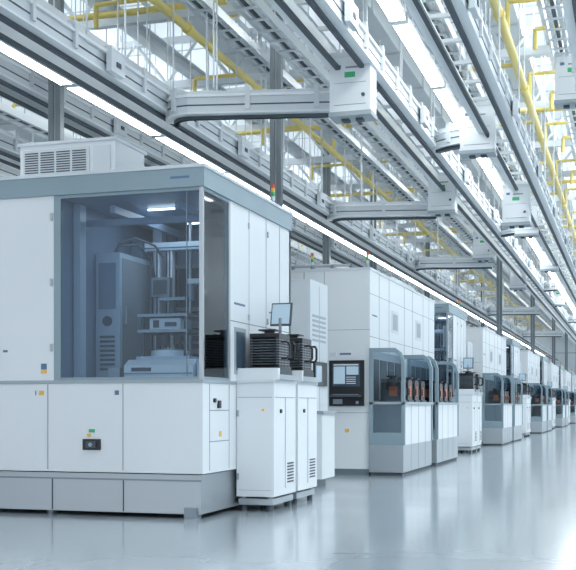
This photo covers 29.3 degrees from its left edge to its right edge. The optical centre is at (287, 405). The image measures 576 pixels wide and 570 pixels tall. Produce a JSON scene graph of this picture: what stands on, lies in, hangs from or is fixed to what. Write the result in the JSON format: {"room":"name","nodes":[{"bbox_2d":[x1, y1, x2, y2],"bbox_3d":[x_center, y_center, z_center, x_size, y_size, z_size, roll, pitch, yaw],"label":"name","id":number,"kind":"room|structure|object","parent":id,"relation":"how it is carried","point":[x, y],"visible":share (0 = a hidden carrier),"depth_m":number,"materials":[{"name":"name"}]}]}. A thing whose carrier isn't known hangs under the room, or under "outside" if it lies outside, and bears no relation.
{"room":"factory floor","nodes":[
{"label":"factory floor","id":0,"kind":"room"},
{"bbox_2d":[0,423,575,569],"bbox_3d":[7.945,1.100,40.474,21.000,0.200,90.000,0,0,17],"label":"floor","id":1,"kind":"structure","parent":0,"point":[511,506],"depth_m":9.05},
{"bbox_2d":[48,0,63,140],"bbox_3d":[-2.931,-2.850,13.909,0.240,7.700,0.200,0,0,17],"label":"steel column","id":2,"kind":"structure","parent":1,"relation":"on","point":[55,91],"depth_m":13.87,"materials":[{"name":"grey metal"}]},
{"bbox_2d":[0,163,292,519],"bbox_3d":[-1.797,-0.620,11.338,3.060,3.240,2.650,0,0,17],"label":"machine","id":3,"kind":"object","parent":1,"relation":"on","point":[132,300],"visible":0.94,"depth_m":10.19,"materials":[{"name":"white metal"}]},
{"bbox_2d":[17,136,146,175],"bbox_3d":[-1.994,-2.320,10.709,1.040,0.380,0.690,0,0,17],"label":"ventilation unit","id":4,"kind":"object","parent":3,"relation":"on","point":[112,152],"visible":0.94,"depth_m":10.39,"materials":[{"name":"white metal"}]},
{"bbox_2d":[271,184,274,201],"bbox_3d":[-0.162,-2.269,11.943,0.044,0.278,0.044,0,0,17],"label":"light","id":5,"kind":"object","parent":3,"relation":"on","point":[272,185],"visible":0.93,"depth_m":11.93,"materials":[{"name":"multicoloured plastic"}]},
{"bbox_2d":[264,303,292,333],"bbox_3d":[-0.096,-0.855,11.288,0.270,0.410,0.130,0,0,17],"label":"monitor","id":6,"kind":"object","parent":3,"relation":"attached to","point":[281,313],"visible":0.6,"depth_m":11.28,"materials":[{"name":"grey paint"}]},
{"bbox_2d":[236,368,297,511],"bbox_3d":[-0.191,0.320,10.746,0.420,1.360,0.722,0,0,17],"label":"equipment cabinet","id":7,"kind":"object","parent":1,"relation":"on","point":[266,397],"visible":1,"depth_m":10.44,"materials":[{"name":"white metal"}]},
{"bbox_2d":[248,329,295,370],"bbox_3d":[-0.139,-0.547,10.741,0.402,0.395,0.380,0,0,17],"label":"pod","id":8,"kind":"object","parent":7,"relation":"on","point":[269,349],"visible":0.98,"depth_m":10.63,"materials":[{"name":"black plastic"}]},
{"bbox_2d":[270,10,282,206],"bbox_3d":[-0.167,-2.850,15.979,0.240,7.700,0.200,0,0,17],"label":"steel column","id":9,"kind":"structure","parent":1,"relation":"on","point":[276,60],"depth_m":15.94,"materials":[{"name":"grey metal"}]},
{"bbox_2d":[290,370,318,504],"bbox_3d":[0.042,0.320,11.490,0.420,1.360,0.722,0,0,17],"label":"cabinet","id":10,"kind":"object","parent":1,"relation":"on","point":[306,386],"visible":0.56,"depth_m":11.40,"materials":[{"name":"white metal"}]},
{"bbox_2d":[286,334,317,372],"bbox_3d":[0.094,-0.547,11.486,0.402,0.395,0.380,0,0,17],"label":"pod","id":11,"kind":"object","parent":10,"relation":"on","point":[303,359],"visible":0.62,"depth_m":11.40,"materials":[{"name":"black plastic"}]},
{"bbox_2d":[290,279,335,485],"bbox_3d":[0.071,-0.275,13.895,0.940,2.550,0.835,0,0,17],"label":"tall cabinet","id":12,"kind":"object","parent":1,"relation":"on","point":[309,298],"visible":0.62,"depth_m":13.61,"materials":[{"name":"white metal"}]},
{"bbox_2d":[323,148,330,263],"bbox_3d":[0.920,-2.850,26.221,0.240,7.700,0.200,0,0,17],"label":"steel column","id":13,"kind":"structure","parent":1,"relation":"on","point":[326,170],"depth_m":26.18,"materials":[{"name":"grey metal"}]},
{"bbox_2d":[370,189,376,269],"bbox_3d":[2.413,-2.850,30.993,0.240,7.700,0.200,0,0,17],"label":"steel column","id":14,"kind":"structure","parent":1,"relation":"on","point":[373,264],"depth_m":30.95,"materials":[{"name":"grey metal"}]},
{"bbox_2d":[290,264,458,475],"bbox_3d":[0.780,-0.610,18.705,3.540,3.220,5.570,0,0,17],"label":"machine","id":15,"kind":"object","parent":1,"relation":"on","point":[379,326],"visible":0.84,"depth_m":15.97,"materials":[{"name":"white metal"}]},
{"bbox_2d":[379,376,406,401],"bbox_3d":[1.528,-0.250,16.004,0.340,0.380,0.380,0,0,17],"label":"pod","id":16,"kind":"object","parent":15,"relation":"on","point":[390,389],"visible":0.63,"depth_m":15.85,"materials":[{"name":"grey plastic"}]},
{"bbox_2d":[396,377,413,401],"bbox_3d":[1.686,-0.250,16.510,0.340,0.380,0.380,0,0,17],"label":"pod","id":17,"kind":"object","parent":15,"relation":"on","point":[408,383],"visible":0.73,"depth_m":16.35,"materials":[{"name":"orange plastic"}]},
{"bbox_2d":[405,377,419,401],"bbox_3d":[1.844,-0.250,17.015,0.340,0.380,0.380,0,0,17],"label":"pod","id":18,"kind":"object","parent":15,"relation":"on","point":[415,384],"visible":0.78,"depth_m":16.87,"materials":[{"name":"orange plastic"}]},
{"bbox_2d":[410,378,425,401],"bbox_3d":[2.002,-0.250,17.521,0.340,0.380,0.380,0,0,17],"label":"pod","id":19,"kind":"object","parent":15,"relation":"on","point":[421,383],"visible":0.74,"depth_m":17.43,"materials":[{"name":"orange plastic"}]},
{"bbox_2d":[422,380,434,401],"bbox_3d":[2.366,-0.250,18.686,0.340,0.380,0.380,0,0,17],"label":"pod","id":20,"kind":"object","parent":15,"relation":"on","point":[425,381],"visible":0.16,"depth_m":18.51,"materials":[{"name":"grey plastic"}]},
{"bbox_2d":[433,381,443,401],"bbox_3d":[2.525,-0.250,19.192,0.340,0.380,0.380,0,0,17],"label":"pod","id":21,"kind":"object","parent":15,"relation":"on","point":[441,392],"visible":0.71,"depth_m":19.11,"materials":[{"name":"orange plastic"}]},
{"bbox_2d":[439,381,448,402],"bbox_3d":[2.683,-0.250,19.697,0.340,0.380,0.380,0,0,17],"label":"pod","id":22,"kind":"object","parent":15,"relation":"on","point":[445,387],"visible":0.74,"depth_m":19.59,"materials":[{"name":"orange plastic"}]},
{"bbox_2d":[441,382,453,402],"bbox_3d":[2.841,-0.250,20.203,0.340,0.380,0.380,0,0,17],"label":"pod","id":23,"kind":"object","parent":15,"relation":"on","point":[449,386],"visible":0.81,"depth_m":20.11,"materials":[{"name":"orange plastic"}]},
{"bbox_2d":[425,235,429,297],"bbox_3d":[4.950,-2.850,39.105,0.240,7.700,0.200,0,0,17],"label":"steel column","id":24,"kind":"structure","parent":1,"relation":"on","point":[427,294],"depth_m":39.06,"materials":[{"name":"grey metal"}]},
{"bbox_2d":[434,301,467,422],"bbox_3d":[2.233,-0.620,24.223,3.060,3.240,2.650,0,0,17],"label":"machine","id":25,"kind":"object","parent":1,"relation":"on","point":[450,320],"visible":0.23,"depth_m":23.48,"materials":[{"name":"white metal"}]},
{"bbox_2d":[460,358,473,372],"bbox_3d":[3.934,-0.855,24.173,0.270,0.410,0.130,0,0,17],"label":"monitor","id":26,"kind":"object","parent":25,"relation":"attached to","point":[467,362],"visible":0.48,"depth_m":24.16,"materials":[{"name":"grey paint"}]},
{"bbox_2d":[455,389,477,452],"bbox_3d":[3.840,0.320,23.630,0.420,1.360,0.722,0,0,17],"label":"cart","id":27,"kind":"object","parent":1,"relation":"on","point":[467,438],"visible":0.79,"depth_m":23.30,"materials":[{"name":"white metal"}]},
{"bbox_2d":[459,371,478,389],"bbox_3d":[3.892,-0.547,23.626,0.402,0.395,0.380,0,0,17],"label":"pod","id":28,"kind":"object","parent":27,"relation":"on","point":[467,379],"visible":0.99,"depth_m":23.52,"materials":[{"name":"black plastic"}]},
{"bbox_2d":[466,341,471,370],"bbox_3d":[4.102,-0.275,26.779,0.940,2.550,0.835,0,0,17],"label":"tall cabinet","id":29,"kind":"object","parent":1,"relation":"on","point":[468,344],"visible":0.06,"depth_m":26.48,"materials":[{"name":"white metal"}]},
{"bbox_2d":[463,389,482,451],"bbox_3d":[4.073,0.320,24.375,0.420,1.360,0.722,0,0,17],"label":"cart","id":30,"kind":"object","parent":1,"relation":"on","point":[479,395],"visible":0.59,"depth_m":24.32,"materials":[{"name":"white metal"}]},
{"bbox_2d":[470,372,483,389],"bbox_3d":[4.125,-0.547,24.370,0.402,0.395,0.380,0,0,17],"label":"pod","id":31,"kind":"object","parent":30,"relation":"on","point":[477,375],"visible":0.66,"depth_m":24.24,"materials":[{"name":"black plastic"}]},
{"bbox_2d":[466,324,522,445],"bbox_3d":[4.524,-0.610,30.673,3.540,3.220,5.570,0,0,17],"label":"machine","id":32,"kind":"object","parent":1,"relation":"on","point":[502,423],"visible":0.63,"depth_m":28.30,"materials":[{"name":"white metal"}]},
{"bbox_2d":[488,389,500,403],"bbox_3d":[5.271,-0.250,27.972,0.340,0.380,0.380,0,0,17],"label":"pod","id":33,"kind":"object","parent":32,"relation":"on","point":[494,396],"visible":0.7,"depth_m":27.80,"materials":[{"name":"grey plastic"}]},
{"bbox_2d":[497,257,501,336],"bbox_3d":[6.518,-2.850,33.900,0.240,7.700,0.200,0,0,17],"label":"steel column","id":34,"kind":"structure","parent":1,"relation":"on","point":[499,262],"depth_m":33.86,"materials":[{"name":"grey metal"}]},
{"bbox_2d":[503,337,520,391],"bbox_3d":[5.965,-0.620,36.153,3.060,3.240,2.650,0,0,17],"label":"machine","id":35,"kind":"object","parent":1,"relation":"on","point":[512,345],"visible":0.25,"depth_m":35.59,"materials":[{"name":"white metal"}]},
{"bbox_2d":[519,395,529,436],"bbox_3d":[7.572,0.320,35.560,0.420,1.360,0.722,0,0,17],"label":"cart","id":36,"kind":"object","parent":1,"relation":"on","point":[525,427],"visible":0.57,"depth_m":35.21,"materials":[{"name":"white metal"}]},
{"bbox_2d":[517,383,529,394],"bbox_3d":[7.623,-0.547,35.556,0.402,0.395,0.380,0,0,17],"label":"pod","id":37,"kind":"object","parent":36,"relation":"on","point":[525,386],"visible":0.86,"depth_m":35.44,"materials":[{"name":"black plastic"}]},
{"bbox_2d":[527,395,531,436],"bbox_3d":[7.804,0.320,36.305,0.420,1.360,0.722,0,0,17],"label":"cart","id":38,"kind":"object","parent":1,"relation":"on","point":[528,395],"visible":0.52,"depth_m":36.17,"materials":[{"name":"white metal"}]},
{"bbox_2d":[531,294,534,353],"bbox_3d":[10.070,-2.850,45.258,0.240,7.700,0.200,0,0,17],"label":"steel column","id":39,"kind":"structure","parent":1,"relation":"on","point":[532,297],"depth_m":45.23,"materials":[{"name":"grey metal"}]},
{"bbox_2d":[520,349,552,433],"bbox_3d":[8.285,-0.610,42.699,3.540,3.220,5.570,0,0,17],"label":"machine","id":40,"kind":"object","parent":1,"relation":"on","point":[541,414],"visible":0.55,"depth_m":40.79,"materials":[{"name":"white metal"}]},
{"bbox_2d":[531,394,540,403],"bbox_3d":[9.033,-0.250,39.997,0.340,0.380,0.380,0,0,17],"label":"pod","id":41,"kind":"object","parent":40,"relation":"on","point":[536,399],"visible":0.85,"depth_m":39.84,"materials":[{"name":"grey plastic"}]},
{"bbox_2d":[535,354,547,394],"bbox_3d":[9.697,-0.620,48.083,3.060,3.240,2.650,0,0,17],"label":"machine","id":42,"kind":"object","parent":1,"relation":"on","point":[543,360],"visible":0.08,"depth_m":47.38,"materials":[{"name":"white metal"}]},
{"bbox_2d":[550,398,554,428],"bbox_3d":[11.303,0.320,47.490,0.420,1.360,0.722,0,0,17],"label":"cart","id":43,"kind":"object","parent":1,"relation":"on","point":[553,399],"visible":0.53,"depth_m":47.15,"materials":[{"name":"white metal"}]},
{"bbox_2d":[552,318,554,364],"bbox_3d":[13.832,-2.850,57.283,0.240,7.700,0.200,0,0,17],"label":"steel column","id":44,"kind":"structure","parent":1,"relation":"on","point":[553,320],"depth_m":57.26,"materials":[{"name":"grey metal"}]},
{"bbox_2d":[547,362,568,426],"bbox_3d":[11.927,-0.610,54.342,3.540,3.220,5.570,0,0,17],"label":"machine","id":45,"kind":"object","parent":1,"relation":"on","point":[562,411],"visible":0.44,"depth_m":52.72,"materials":[{"name":"white metal"}]},
{"bbox_2d":[555,364,563,396],"bbox_3d":[13.279,-0.620,59.536,3.060,3.240,2.650,0,0,17],"label":"machine","id":46,"kind":"object","parent":1,"relation":"on","point":[561,368],"visible":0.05,"depth_m":58.56,"materials":[{"name":"white metal"}]},
{"bbox_2d":[565,332,567,371],"bbox_3d":[17.295,-2.850,68.354,0.240,7.700,0.200,0,0,17],"label":"steel column","id":47,"kind":"structure","parent":1,"relation":"on","point":[566,334],"depth_m":68.33,"materials":[{"name":"grey metal"}]},
{"bbox_2d":[563,370,575,422],"bbox_3d":[15.510,-0.610,65.795,3.540,3.220,5.570,0,0,17],"label":"machine","id":48,"kind":"object","parent":1,"relation":"on","point":[566,375],"visible":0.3,"depth_m":62.95,"materials":[{"name":"white metal"}]},
{"bbox_2d":[568,371,573,410],"bbox_3d":[16.713,-0.620,70.511,3.060,3.240,2.650,0,0,17],"label":"machine","id":49,"kind":"object","parent":1,"relation":"on","point":[572,373],"visible":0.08,"depth_m":69.64,"materials":[{"name":"white metal"}]},
{"bbox_2d":[45,0,575,315],"bbox_3d":[7.945,-6.800,40.474,21.000,0.200,90.000,0,0,17],"label":"skylight","id":50,"kind":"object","parent":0,"point":[198,54],"depth_m":21.59,"materials":[{"name":"white glass"}]},
{"bbox_2d":[0,133,309,263],"bbox_3d":[3.350,-5.270,45.437,0.655,2.860,82.730,0,0,17],"label":"rail","id":51,"kind":"object","parent":50,"relation":"hanging from","point":[5,170],"visible":0.02,"depth_m":18.74,"materials":[{"name":"white metal"}]},
{"bbox_2d":[167,17,167,84],"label":"rod","id":52,"kind":"object","parent":50,"relation":"hanging from","point":[167,17],"depth_m":15.51,"materials":[{"name":"white metal"}]},
{"bbox_2d":[0,97,338,263],"bbox_3d":[4.009,-5.650,44.639,0.300,2.100,83.600,0,0,17],"label":"cable tray","id":53,"kind":"object","parent":50,"relation":"hanging from","point":[9,114],"visible":0.06,"depth_m":18.18,"materials":[{"name":"white metal"}]},
{"bbox_2d":[0,12,492,304],"bbox_3d":[5.727,-5.600,44.101,0.300,2.200,83.600,0,0,17],"label":"cable tray","id":54,"kind":"object","parent":50,"relation":"hanging from","point":[89,12],"visible":0.04,"depth_m":18.94,"materials":[{"name":"white metal"}]},
{"bbox_2d":[166,0,329,126],"bbox_3d":[-0.514,-5.030,12.891,2.038,3.340,0.443,0,0,9],"label":"rail","id":55,"kind":"object","parent":50,"relation":"hanging from","point":[247,104],"visible":0.93,"depth_m":12.76,"materials":[{"name":"white metal"}]},
{"bbox_2d":[0,0,510,320],"bbox_3d":[5.068,-5.120,44.900,0.655,3.160,82.730,0,0,17],"label":"rail","id":56,"kind":"object","parent":50,"relation":"hanging from","point":[9,151],"visible":0.02,"depth_m":15.66,"materials":[{"name":"white metal"}]},
{"bbox_2d":[0,0,530,350],"bbox_3d":[6.213,-5.295,44.541,0.655,2.810,82.730,0,0,17],"label":"rail","id":57,"kind":"object","parent":50,"relation":"hanging from","point":[20,84],"visible":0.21,"depth_m":15.84,"materials":[{"name":"white metal"}]},
{"bbox_2d":[0,0,559,360],"bbox_3d":[8.027,-5.070,43.974,0.655,3.260,82.730,0,0,17],"label":"rail","id":58,"kind":"object","parent":50,"relation":"hanging from","point":[30,28],"visible":0.74,"depth_m":14.26,"materials":[{"name":"white metal"}]},
{"bbox_2d":[37,0,549,348],"bbox_3d":[7.302,-5.425,43.609,0.300,2.550,83.600,0,0,17],"label":"cable tray","id":59,"kind":"object","parent":50,"relation":"hanging from","point":[45,3],"visible":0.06,"depth_m":18.08,"materials":[{"name":"white metal"}]},
{"bbox_2d":[94,0,547,330],"bbox_3d":[7.478,-5.825,43.501,1.766,1.750,83.500,0,0,17],"label":"pipe","id":60,"kind":"object","parent":50,"relation":"hanging from","point":[187,28],"visible":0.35,"depth_m":20.38,"materials":[{"name":"yellow metal"}]},
{"bbox_2d":[178,0,560,338],"bbox_3d":[8.018,-5.900,43.385,0.300,1.600,83.600,0,0,17],"label":"cable tray","id":61,"kind":"object","parent":50,"relation":"hanging from","point":[248,53],"visible":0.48,"depth_m":20.22,"materials":[{"name":"white metal"}]},
{"bbox_2d":[327,122,436,222],"bbox_3d":[1.666,-5.030,19.858,2.038,3.340,0.443,0,0,9],"label":"rail","id":62,"kind":"object","parent":50,"relation":"hanging from","point":[339,210],"visible":0.87,"depth_m":19.74,"materials":[{"name":"white metal"}]},
{"bbox_2d":[377,0,405,21],"bbox_3d":[0.793,-5.350,10.439,0.180,2.600,2.400,0,0,17],"label":"ceiling lamp","id":63,"kind":"object","parent":50,"relation":"hanging from","point":[393,9],"visible":1,"depth_m":11.29,"materials":[{"name":"white"}]},
{"bbox_2d":[226,0,574,344],"bbox_3d":[9.020,-5.650,43.071,0.300,2.100,83.600,0,0,17],"label":"cable tray","id":64,"kind":"object","parent":50,"relation":"hanging from","point":[393,156],"visible":0.52,"depth_m":15.64,"materials":[{"name":"white metal"}]},
{"bbox_2d":[391,2,443,87],"bbox_3d":[1.539,-5.350,12.825,0.180,2.600,2.400,0,0,17],"label":"ceiling lamp","id":65,"kind":"object","parent":50,"relation":"hanging from","point":[406,30],"visible":0.9,"depth_m":12.60,"materials":[{"name":"white plastic"}]},
{"bbox_2d":[266,0,575,342],"bbox_3d":[10.460,-5.195,43.213,0.655,3.010,82.730,0,0,17],"label":"rail","id":66,"kind":"object","parent":50,"relation":"hanging from","point":[339,17],"visible":0.73,"depth_m":14.74,"materials":[{"name":"white metal"}]},
{"bbox_2d":[329,0,377,123],"bbox_3d":[0.721,-4.175,12.185,0.480,2.050,0.330,0,0,17],"label":"box","id":67,"kind":"object","parent":66,"relation":"attached to","point":[352,87],"visible":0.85,"depth_m":12.06,"materials":[{"name":"white metal"}]},
{"bbox_2d":[428,119,457,216],"bbox_3d":[2.683,-4.315,19.063,0.480,2.050,0.330,0,0,17],"label":"box","id":68,"kind":"object","parent":66,"relation":"attached to","point":[440,203],"visible":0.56,"depth_m":18.92,"materials":[{"name":"white metal"}]},
{"bbox_2d":[433,123,459,153],"bbox_3d":[2.315,-3.835,15.738,0.291,0.350,0.506,0,0,-41],"label":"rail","id":69,"kind":"object","parent":66,"relation":"attached to","point":[448,138],"visible":0.79,"depth_m":15.63,"materials":[{"name":"white metal"}]},
{"bbox_2d":[499,224,514,236],"bbox_3d":[4.793,-3.835,23.659,0.291,0.350,0.506,0,0,-41],"label":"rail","id":70,"kind":"object","parent":66,"relation":"attached to","point":[505,232],"visible":0.38,"depth_m":23.62,"materials":[{"name":"white metal"}]},
{"bbox_2d":[510,239,526,290],"bbox_3d":[6.999,-4.525,33.430,0.480,2.050,0.330,0,0,17],"label":"box","id":71,"kind":"object","parent":66,"relation":"attached to","point":[515,284],"visible":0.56,"depth_m":33.31,"materials":[{"name":"white metal"}]},
{"bbox_2d":[542,280,558,291],"bbox_3d":[8.375,-3.835,35.112,0.291,0.350,0.506,0,0,-41],"label":"box","id":72,"kind":"object","parent":66,"relation":"attached to","point":[552,285],"visible":0.94,"depth_m":35.01,"materials":[{"name":"white metal"}]},
{"bbox_2d":[299,5,571,332],"bbox_3d":[9.736,-5.475,42.847,0.300,2.450,83.600,0,0,17],"label":"cable tray","id":73,"kind":"object","parent":50,"relation":"hanging from","point":[313,17],"visible":0.09,"depth_m":16.39,"materials":[{"name":"white metal"}]},
{"bbox_2d":[432,0,462,124],"bbox_3d":[2.285,-5.350,15.211,0.180,2.600,2.400,0,0,17],"label":"ceiling lamp","id":74,"kind":"object","parent":50,"relation":"hanging from","point":[444,94],"visible":0.43,"depth_m":14.68,"materials":[{"name":"white"}]},
{"bbox_2d":[414,217,492,270],"bbox_3d":[4.114,-5.070,27.684,2.038,3.260,0.443,0,0,9],"label":"rail","id":75,"kind":"object","parent":50,"relation":"hanging from","point":[422,262],"visible":0.88,"depth_m":27.57,"materials":[{"name":"white metal"}]},
{"bbox_2d":[469,57,491,168],"bbox_3d":[3.032,-5.350,17.597,0.180,2.600,2.400,0,0,17],"label":"ceiling lamp","id":76,"kind":"object","parent":50,"relation":"hanging from","point":[484,162],"visible":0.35,"depth_m":18.36,"materials":[{"name":"white plastic"}]},
{"bbox_2d":[403,0,575,305],"bbox_3d":[11.606,-5.195,42.855,0.655,3.010,82.730,0,0,17],"label":"rail","id":77,"kind":"object","parent":50,"relation":"hanging from","point":[466,15],"visible":0.84,"depth_m":14.18,"materials":[{"name":"white metal"}]},
{"bbox_2d":[459,8,496,158],"bbox_3d":[2.629,-4.455,15.204,0.480,2.050,0.330,0,0,17],"label":"box","id":78,"kind":"object","parent":77,"relation":"attached to","point":[473,144],"visible":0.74,"depth_m":15.08,"materials":[{"name":"white metal"}]},
{"bbox_2d":[502,108,531,228],"bbox_3d":[3.947,-4.095,18.982,0.480,2.050,0.330,0,0,17],"label":"box","id":79,"kind":"object","parent":77,"relation":"attached to","point":[516,205],"visible":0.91,"depth_m":18.85,"materials":[{"name":"white"}]},
{"bbox_2d":[514,139,538,238],"bbox_3d":[4.980,-4.525,22.955,0.480,2.050,0.330,0,0,17],"label":"box","id":80,"kind":"object","parent":77,"relation":"attached to","point":[526,232],"visible":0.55,"depth_m":22.81,"materials":[{"name":"white metal"}]},
{"bbox_2d":[540,195,558,272],"bbox_3d":[6.950,-4.575,29.254,0.480,2.050,0.330,0,0,17],"label":"box","id":81,"kind":"object","parent":77,"relation":"attached to","point":[546,266],"visible":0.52,"depth_m":29.14,"materials":[{"name":"white metal"}]},
{"bbox_2d":[482,149,504,194],"bbox_3d":[3.778,-5.350,19.983,0.180,2.600,2.400,0,0,17],"label":"ceiling lamp","id":82,"kind":"object","parent":50,"relation":"hanging from","point":[493,175],"visible":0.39,"depth_m":19.67,"materials":[{"name":"white"}]},
{"bbox_2d":[421,0,575,295],"bbox_3d":[10.833,-5.725,42.504,0.300,1.950,83.600,0,0,17],"label":"cable tray","id":83,"kind":"object","parent":50,"relation":"hanging from","point":[438,3],"visible":0.19,"depth_m":15.71,"materials":[{"name":"white metal"}]},
{"bbox_2d":[488,263,539,315],"bbox_3d":[8.502,-5.070,41.714,2.038,3.260,0.443,0,0,9],"label":"rail","id":84,"kind":"object","parent":50,"relation":"hanging from","point":[492,310],"visible":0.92,"depth_m":41.58,"materials":[{"name":"white metal"}]},
{"bbox_2d":[463,0,575,275],"bbox_3d":[11.563,-5.700,42.224,1.766,2.000,83.500,0,0,17],"label":"pipe","id":85,"kind":"object","parent":50,"relation":"hanging from","point":[525,88],"visible":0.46,"depth_m":18.18,"materials":[{"name":"yellow metal"}]},
{"bbox_2d":[527,129,539,248],"bbox_3d":[6.017,-5.350,27.141,0.180,2.600,2.400,0,0,17],"label":"ceiling lamp","id":86,"kind":"object","parent":50,"relation":"hanging from","point":[533,242],"visible":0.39,"depth_m":27.37,"materials":[{"name":"white plastic"}]},
{"bbox_2d":[534,156,542,258],"bbox_3d":[6.764,-5.350,29.527,0.180,2.600,2.400,0,0,17],"label":"ceiling lamp","id":87,"kind":"object","parent":50,"relation":"hanging from","point":[538,251],"visible":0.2,"depth_m":28.84,"materials":[{"name":"white"}]},
{"bbox_2d":[522,330,561,336],"bbox_3d":[12.622,-5.070,54.885,2.038,3.260,0.443,0,0,9],"label":"rail","id":88,"kind":"object","parent":50,"relation":"hanging from","point":[526,333],"visible":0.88,"depth_m":54.74,"materials":[{"name":"white metal"}]},
{"bbox_2d":[533,24,575,183],"bbox_3d":[12.584,-5.950,41.904,1.766,1.500,83.500,0,0,17],"label":"pipe","id":89,"kind":"object","parent":50,"relation":"hanging from","point":[540,28],"visible":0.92,"depth_m":19.27,"materials":[{"name":"yellow metal"}]},
{"bbox_2d":[68,0,575,331],"bbox_3d":[7.052,-5.420,44.316,16.000,0.083,74.883,0,0,17],"label":"pipes","id":90,"kind":"object","parent":89,"relation":"attached to","point":[177,6],"visible":0.16,"depth_m":20.20,"materials":[{"name":"yellow metal"}]},
{"bbox_2d":[539,0,575,158],"bbox_3d":[12.217,-5.750,42.071,0.300,1.900,83.600,0,0,17],"label":"cable tray","id":91,"kind":"object","parent":50,"relation":"hanging from","point":[549,5],"visible":0.53,"depth_m":14.33,"materials":[{"name":"white metal"}]},
{"bbox_2d":[559,0,575,91],"bbox_3d":[12.894,-5.320,42.452,0.655,2.760,82.730,0,0,17],"label":"rail","id":92,"kind":"object","parent":50,"relation":"hanging from","point":[569,6],"visible":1,"depth_m":11.57,"materials":[{"name":"white metal"}]},
{"bbox_2d":[554,8,575,109],"bbox_3d":[3.911,-5.125,15.117,0.480,2.050,0.330,0,0,17],"label":"box","id":93,"kind":"object","parent":92,"relation":"attached to","point":[565,94],"visible":0.9,"depth_m":15.01,"materials":[{"name":"white"}]},
{"bbox_2d":[64,0,575,329],"bbox_3d":[8.948,-6.000,42.675,21.654,0.900,76.920,0,0,17],"label":"framework","id":94,"kind":"structure","parent":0,"point":[159,17],"depth_m":20.48,"materials":[{"name":"white metal"}]},
{"bbox_2d":[146,2,146,68],"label":"rod","id":95,"kind":"object","parent":94,"relation":"hanging from","point":[146,2],"depth_m":14.84,"materials":[{"name":"white metal"}]},
{"bbox_2d":[0,97,467,326],"bbox_3d":[2.754,-5.325,44.979,0.860,0.510,83.500,0,0,17],"label":"ventilation duct","id":96,"kind":"object","parent":94,"relation":"hanging from","point":[4,125],"visible":0.02,"depth_m":20.59,"materials":[{"name":"white metal"}]},
{"bbox_2d":[165,0,543,327],"bbox_3d":[6.953,-6.125,43.666,0.660,0.410,83.500,0,0,17],"label":"ventilation duct","id":97,"kind":"object","parent":94,"relation":"hanging from","point":[200,27],"visible":0.07,"depth_m":19.95,"materials":[{"name":"white metal"}]},
{"bbox_2d":[0,0,72,85],"bbox_3d":[-2.920,-5.020,11.601,0.180,2.600,2.400,0,0,17],"label":"ceiling lamp","id":98,"kind":"object","parent":97,"relation":"hanging from","point":[7,50],"visible":0.49,"depth_m":12.02,"materials":[{"name":"white plastic"}]},
{"bbox_2d":[64,84,160,135],"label":"ceiling lamp","id":99,"kind":"object","parent":97,"relation":"hanging from","point":[79,91],"depth_m":13.80,"materials":[{"name":"white plastic"}]},
{"bbox_2d":[153,135,224,171],"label":"ceiling lamp","id":100,"kind":"object","parent":97,"relation":"hanging from","point":[177,147],"depth_m":16.06,"materials":[{"name":"white plastic"}]},
{"bbox_2d":[222,172,269,199],"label":"ceiling lamp","id":101,"kind":"object","parent":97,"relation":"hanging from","point":[245,184],"depth_m":18.50,"materials":[{"name":"white plastic"}]},
{"bbox_2d":[283,205,311,222],"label":"ceiling lamp","id":102,"kind":"object","parent":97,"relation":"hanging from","point":[300,217],"depth_m":21.60,"materials":[{"name":"white plastic"}]},
{"bbox_2d":[306,222,342,239],"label":"ceiling lamp","id":103,"kind":"object","parent":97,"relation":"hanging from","point":[323,230],"depth_m":23.32,"materials":[{"name":"white plastic"}]},
{"bbox_2d":[337,240,365,254],"bbox_3d":[1.558,-5.020,25.917,0.180,2.600,2.400,0,0,17],"label":"ceiling lamp","id":104,"kind":"object","parent":97,"relation":"hanging from","point":[346,243],"visible":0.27,"depth_m":25.66,"materials":[{"name":"white plastic"}]},
{"bbox_2d":[363,186,389,266],"bbox_3d":[2.305,-5.020,28.303,0.180,2.600,2.400,0,0,17],"label":"ceiling lamp","id":105,"kind":"object","parent":97,"relation":"hanging from","point":[370,256],"visible":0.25,"depth_m":27.98,"materials":[{"name":"white plastic"}]},
{"bbox_2d":[385,194,407,276],"bbox_3d":[3.051,-5.020,30.689,0.180,2.600,2.400,0,0,17],"label":"ceiling lamp","id":106,"kind":"object","parent":97,"relation":"hanging from","point":[389,268],"visible":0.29,"depth_m":29.99,"materials":[{"name":"white plastic"}]},
{"bbox_2d":[354,0,575,323],"bbox_3d":[9.816,-5.250,42.770,0.460,0.360,83.500,0,0,17],"label":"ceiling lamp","id":107,"kind":"object","parent":94,"relation":"hanging from","point":[379,28],"visible":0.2,"depth_m":17.40,"materials":[{"name":"white"}]},
{"bbox_2d":[473,229,493,261],"bbox_3d":[4.808,-4.575,27.095,0.480,2.050,0.330,0,0,17],"label":"box","id":108,"kind":"object","parent":94,"relation":"hanging from","point":[482,252],"visible":0.7,"depth_m":26.98,"materials":[{"name":"white metal"}]},
{"bbox_2d":[480,0,575,254],"bbox_3d":[11.248,-6.100,42.322,0.510,0.360,83.500,0,0,17],"label":"ventilation duct","id":109,"kind":"object","parent":94,"relation":"hanging from","point":[513,7],"visible":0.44,"depth_m":19.99,"materials":[{"name":"white metal"}]},
{"bbox_2d":[551,258,564,306],"bbox_3d":[9.936,-4.675,40.474,0.480,2.050,0.330,0,0,17],"label":"box","id":110,"kind":"object","parent":94,"relation":"hanging from","point":[560,299],"visible":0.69,"depth_m":40.33,"materials":[{"name":"white metal"}]},
{"bbox_2d":[81,0,575,321],"bbox_3d":[7.617,-5.800,41.100,16.180,0.200,89.000,0,0,17],"label":"beams","id":111,"kind":"structure","parent":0,"point":[158,46],"depth_m":18.69,"materials":[{"name":"grey metal"}]},
{"bbox_2d":[508,320,575,374],"bbox_3d":[21.405,-2.850,83.503,21.000,7.700,0.230,0,0,17],"label":"wall","id":112,"kind":"structure","parent":0,"point":[559,343],"depth_m":83.58,"materials":[{"name":"white"}]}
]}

